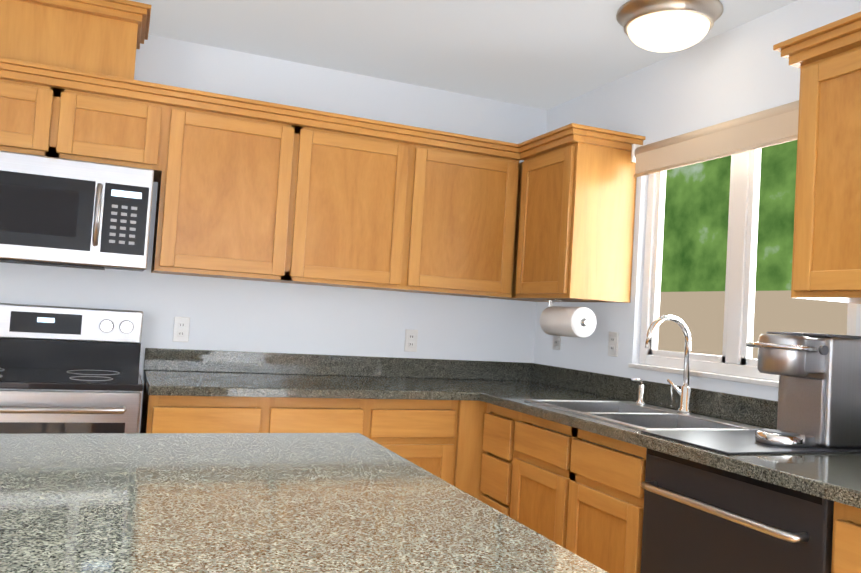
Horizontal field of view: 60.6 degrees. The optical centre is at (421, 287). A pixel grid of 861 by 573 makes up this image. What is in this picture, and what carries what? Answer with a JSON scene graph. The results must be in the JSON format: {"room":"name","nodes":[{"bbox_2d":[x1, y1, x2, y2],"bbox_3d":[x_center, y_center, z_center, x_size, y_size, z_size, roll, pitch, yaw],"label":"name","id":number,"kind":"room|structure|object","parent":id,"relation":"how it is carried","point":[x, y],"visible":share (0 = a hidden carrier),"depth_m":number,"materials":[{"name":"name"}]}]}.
{"room":"kitchen","nodes":[
{"label":"kitchen","id":0,"kind":"room"},
{"bbox_2d":[0,34,547,432],"bbox_3d":[-1.560,0.051,3.274,4.650,2.450,0.120,4,-2,-22],"label":"wall","id":1,"kind":"structure","parent":0,"point":[225,314],"depth_m":3.61,"materials":[{"name":"white paint"}]},
{"bbox_2d":[0,0,67,75],"bbox_3d":[-1.611,-1.003,3.013,0.275,0.274,0.346,4,-2,-22],"label":"upper cabinet","id":2,"kind":"object","parent":1,"relation":"attached to","point":[31,31],"depth_m":2.88,"materials":[{"name":"brown wood"}]},
{"bbox_2d":[0,64,79,159],"bbox_3d":[-1.662,-0.676,2.987,0.480,0.304,0.346,4,-2,-22],"label":"upper cabinet","id":3,"kind":"object","parent":1,"relation":"attached to","point":[40,111],"depth_m":2.87,"materials":[{"name":"brown wood"}]},
{"bbox_2d":[64,0,143,87],"bbox_3d":[-1.357,-0.983,3.117,0.275,0.274,0.346,4,-2,-22],"label":"upper cabinet","id":4,"kind":"object","parent":1,"relation":"attached to","point":[101,41],"depth_m":2.97,"materials":[{"name":"brown wood"}]},
{"bbox_2d":[76,80,171,181],"bbox_3d":[-1.348,-0.652,3.116,0.480,0.304,0.346,4,-2,-22],"label":"upper cabinet","id":5,"kind":"object","parent":1,"relation":"attached to","point":[121,125],"depth_m":2.99,"materials":[{"name":"brown wood"}]},
{"bbox_2d":[0,151,153,270],"bbox_3d":[-1.508,-0.295,2.988,0.757,0.413,0.445,4,-2,-22],"label":"microwave","id":6,"kind":"object","parent":5,"relation":"attached to","point":[60,212],"visible":1,"depth_m":2.86,"materials":[{"name":"grey"}]},
{"bbox_2d":[173,317,189,341],"bbox_3d":[-1.104,0.194,3.389,0.070,0.115,0.008,4,-2,-22],"label":"electrical outlet plate","id":7,"kind":"object","parent":1,"relation":"attached to","point":[181,329],"visible":1,"depth_m":3.39,"materials":[{"name":"white plastic"}]},
{"bbox_2d":[151,92,319,283],"bbox_3d":[-0.853,-0.405,3.315,0.620,0.719,0.346,4,-2,-22],"label":"upper cabinet","id":8,"kind":"object","parent":1,"relation":"attached to","point":[252,189],"depth_m":3.16,"materials":[{"name":"brown wood"}]},
{"bbox_2d":[307,116,395,290],"bbox_3d":[-0.376,-0.367,3.510,0.694,0.719,0.346,4,-2,-22],"label":"upper cabinet","id":9,"kind":"object","parent":1,"relation":"attached to","point":[348,243],"depth_m":3.36,"materials":[{"name":"brown wood"}]},
{"bbox_2d":[404,329,417,351],"bbox_3d":[-0.051,0.277,3.820,0.070,0.115,0.008,4,-2,-22],"label":"electrical outlet plate","id":10,"kind":"object","parent":1,"relation":"attached to","point":[411,338],"visible":1,"depth_m":3.82,"materials":[{"name":"white plastic"}]},
{"bbox_2d":[388,128,511,298],"bbox_3d":[0.136,-0.328,3.698,0.694,0.719,0.387,4,-2,-22],"label":"upper cabinet","id":11,"kind":"object","parent":1,"relation":"attached to","point":[450,193],"depth_m":3.54,"materials":[{"name":"brown wood"}]},
{"bbox_2d":[130,0,796,109],"bbox_3d":[-0.083,-1.252,-0.084,4.950,0.060,7.490,4,-2,-22],"label":"ceiling","id":12,"kind":"structure","parent":0,"point":[545,54],"depth_m":3.21,"materials":[{"name":"white paint"}]},
{"bbox_2d":[616,0,723,51],"bbox_3d":[0.935,-0.973,2.789,0.386,0.135,0.386,4,-2,-22],"label":"ceiling light","id":13,"kind":"object","parent":12,"relation":"attached to","point":[663,25],"visible":1,"depth_m":2.69,"materials":[{"name":"white glass"}]},
{"bbox_2d":[532,0,860,400],"bbox_3d":[2.068,0.175,0.777,0.120,2.450,7.490,4,-2,-22],"label":"wall","id":14,"kind":"structure","parent":0,"point":[742,70],"depth_m":3.17,"materials":[{"name":"white paint"}]},
{"bbox_2d":[552,335,560,349],"bbox_3d":[0.716,0.273,3.891,0.008,0.115,0.070,4,-2,-22],"label":"electrical outlet plate","id":15,"kind":"object","parent":14,"relation":"attached to","point":[556,342],"visible":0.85,"depth_m":3.88,"materials":[{"name":"white plastic"}]},
{"bbox_2d":[504,128,642,302],"bbox_3d":[0.691,-0.301,3.516,0.415,0.719,0.490,4,-2,-22],"label":"upper cabinet","id":16,"kind":"object","parent":14,"relation":"attached to","point":[572,196],"depth_m":3.34,"materials":[{"name":"brown wood"}]},
{"bbox_2d":[540,300,595,337],"bbox_3d":[0.686,0.146,3.473,0.140,0.172,0.315,4,-2,-22],"label":"paper towel holder","id":17,"kind":"object","parent":16,"relation":"attached to","point":[579,322],"visible":1,"depth_m":3.36,"materials":[{"name":"white paper"}]},
{"bbox_2d":[608,331,618,356],"bbox_3d":[0.899,0.266,3.447,0.008,0.115,0.070,4,-2,-22],"label":"electrical outlet plate","id":18,"kind":"object","parent":14,"relation":"attached to","point":[613,344],"visible":1,"depth_m":3.44,"materials":[{"name":"white plastic"}]},
{"bbox_2d":[628,148,856,387],"bbox_3d":[1.223,-0.145,2.851,0.110,1.008,1.100,4,-2,-22],"label":"window","id":19,"kind":"structure","parent":14,"relation":"in","point":[735,362],"depth_m":2.86,"materials":[{"name":"white"}]},
{"bbox_2d":[631,100,798,177],"bbox_3d":[1.177,-0.572,2.839,0.073,0.154,1.052,4,-2,-22],"label":"roller blind","id":20,"kind":"object","parent":19,"relation":"attached to","point":[768,127],"visible":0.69,"depth_m":2.82,"materials":[{"name":"beige fabric"}]},
{"bbox_2d":[789,27,860,303],"bbox_3d":[1.357,-0.320,1.985,0.346,0.719,0.550,4,-2,-22],"label":"upper cabinet","id":21,"kind":"object","parent":14,"relation":"attached to","point":[826,260],"depth_m":2.07,"materials":[{"name":"brown wood"}]},
{"bbox_3d":[-0.239,1.252,-0.186,4.950,0.060,7.490,4,-2,-22],"label":"floor","id":22,"kind":"structure","parent":0,"visible":0},
{"bbox_2d":[0,303,142,433],"bbox_3d":[-1.504,0.668,2.819,0.761,1.190,0.706,4,-2,-22],"label":"range","id":23,"kind":"object","parent":22,"relation":"on","point":[69,369],"visible":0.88,"depth_m":3.04,"materials":[{"name":"metal"}]},
{"bbox_2d":[140,383,291,432],"bbox_3d":[-0.924,0.867,3.118,0.514,0.888,0.621,4,-2,-22],"label":"base cabinet","id":24,"kind":"object","parent":22,"relation":"on","point":[160,414],"depth_m":2.85,"materials":[{"name":"brown wood"}]},
{"bbox_2d":[0,433,608,572],"bbox_3d":[-0.183,0.791,0.541,1.046,0.925,2.580,4,-2,-22],"label":"kitchen island","id":25,"kind":"object","parent":22,"relation":"on","point":[215,503],"visible":1,"depth_m":1.14,"materials":[{"name":"grey stone"}]},
{"bbox_2d":[288,398,391,448],"bbox_3d":[-0.559,0.896,3.267,0.573,0.888,0.621,4,-2,-22],"label":"base cabinet","id":26,"kind":"object","parent":22,"relation":"on","point":[366,417],"depth_m":3.04,"materials":[{"name":"brown wood"}]},
{"bbox_2d":[388,399,443,477],"bbox_3d":[-0.201,0.924,3.414,0.499,0.888,0.621,4,-2,-22],"label":"base cabinet","id":27,"kind":"object","parent":22,"relation":"on","point":[414,426],"depth_m":3.17,"materials":[{"name":"brown wood"}]},
{"bbox_2d":[143,348,474,400],"bbox_3d":[-0.502,0.385,3.280,1.355,0.135,0.657,4,-2,-22],"label":"countertop","id":28,"kind":"structure","parent":27,"relation":"on","point":[167,372],"depth_m":3.38,"materials":[{"name":"stone"}]},
{"bbox_2d":[440,400,483,499],"bbox_3d":[0.071,0.944,3.506,0.224,0.888,0.656,4,-2,-22],"label":"base cabinet","id":29,"kind":"object","parent":22,"relation":"on","point":[462,433],"depth_m":3.24,"materials":[{"name":"brown wood"}]},
{"bbox_2d":[480,402,646,572],"bbox_3d":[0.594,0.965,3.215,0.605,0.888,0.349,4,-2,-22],"label":"base cabinet","id":30,"kind":"object","parent":22,"relation":"on","point":[575,493],"depth_m":2.65,"materials":[{"name":"brown wood"}]},
{"bbox_2d":[640,448,833,572],"bbox_3d":[1.041,0.948,2.063,0.672,0.886,0.624,4,-2,-22],"label":"dishwasher","id":31,"kind":"object","parent":22,"relation":"on","point":[700,518],"visible":0.71,"depth_m":1.95,"materials":[{"name":"grey metal"}]},
{"bbox_2d":[831,501,860,572],"bbox_3d":[1.286,0.940,1.529,0.605,0.888,0.544,4,-2,-22],"label":"base cabinet","id":32,"kind":"object","parent":22,"relation":"on","point":[846,541],"depth_m":1.64,"materials":[{"name":"brown wood"}]},
{"bbox_2d":[443,359,860,508],"bbox_3d":[1.204,0.431,1.785,0.672,0.135,4.717,4,-2,-22],"label":"countertop","id":33,"kind":"structure","parent":32,"relation":"on","point":[834,476],"depth_m":2.67,"materials":[{"name":"stone"}]},
{"bbox_2d":[524,399,766,458],"bbox_3d":[0.806,0.561,2.756,0.534,0.180,0.754,4,-2,-22],"label":"sink","id":34,"kind":"object","parent":33,"relation":"in","point":[632,414],"visible":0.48,"depth_m":2.78,"materials":[{"name":"metal"}]},
{"bbox_2d":[631,378,645,404],"bbox_3d":[0.910,0.435,3.082,0.071,0.111,0.040,4,-2,-22],"label":"soap dispenser","id":35,"kind":"object","parent":34,"relation":"on","point":[640,401],"visible":1,"depth_m":3.08,"materials":[{"name":"silver metal"}]},
{"bbox_2d":[645,315,691,413],"bbox_3d":[0.937,0.294,2.850,0.230,0.376,0.121,4,-2,-22],"label":"faucet","id":36,"kind":"object","parent":33,"relation":"on","point":[684,392],"visible":1,"depth_m":2.83,"materials":[{"name":"silver metal"}]},
{"bbox_2d":[641,430,860,453],"bbox_3d":[1.027,0.468,2.242,0.597,0.005,0.358,4,-2,-22],"label":"drying mat","id":37,"kind":"object","parent":33,"relation":"on","point":[734,441],"visible":0.67,"depth_m":2.15,"materials":[{"name":"grey"}]},
{"bbox_2d":[746,331,860,447],"bbox_3d":[1.160,0.305,2.224,0.356,0.333,0.203,4,-2,-22],"label":"coffee maker","id":38,"kind":"object","parent":37,"relation":"on","point":[819,397],"visible":1,"depth_m":2.16,"materials":[{"name":"metal"}]},
{"label":"outside","id":39,"kind":"structure","parent":0,"visible":0},
{"bbox_2d":[658,140,847,358],"bbox_3d":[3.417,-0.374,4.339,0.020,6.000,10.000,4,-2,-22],"label":"window glass","id":40,"kind":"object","parent":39,"point":[694,257],"depth_m":6.36,"materials":[{"name":"clear glass"}]}
]}

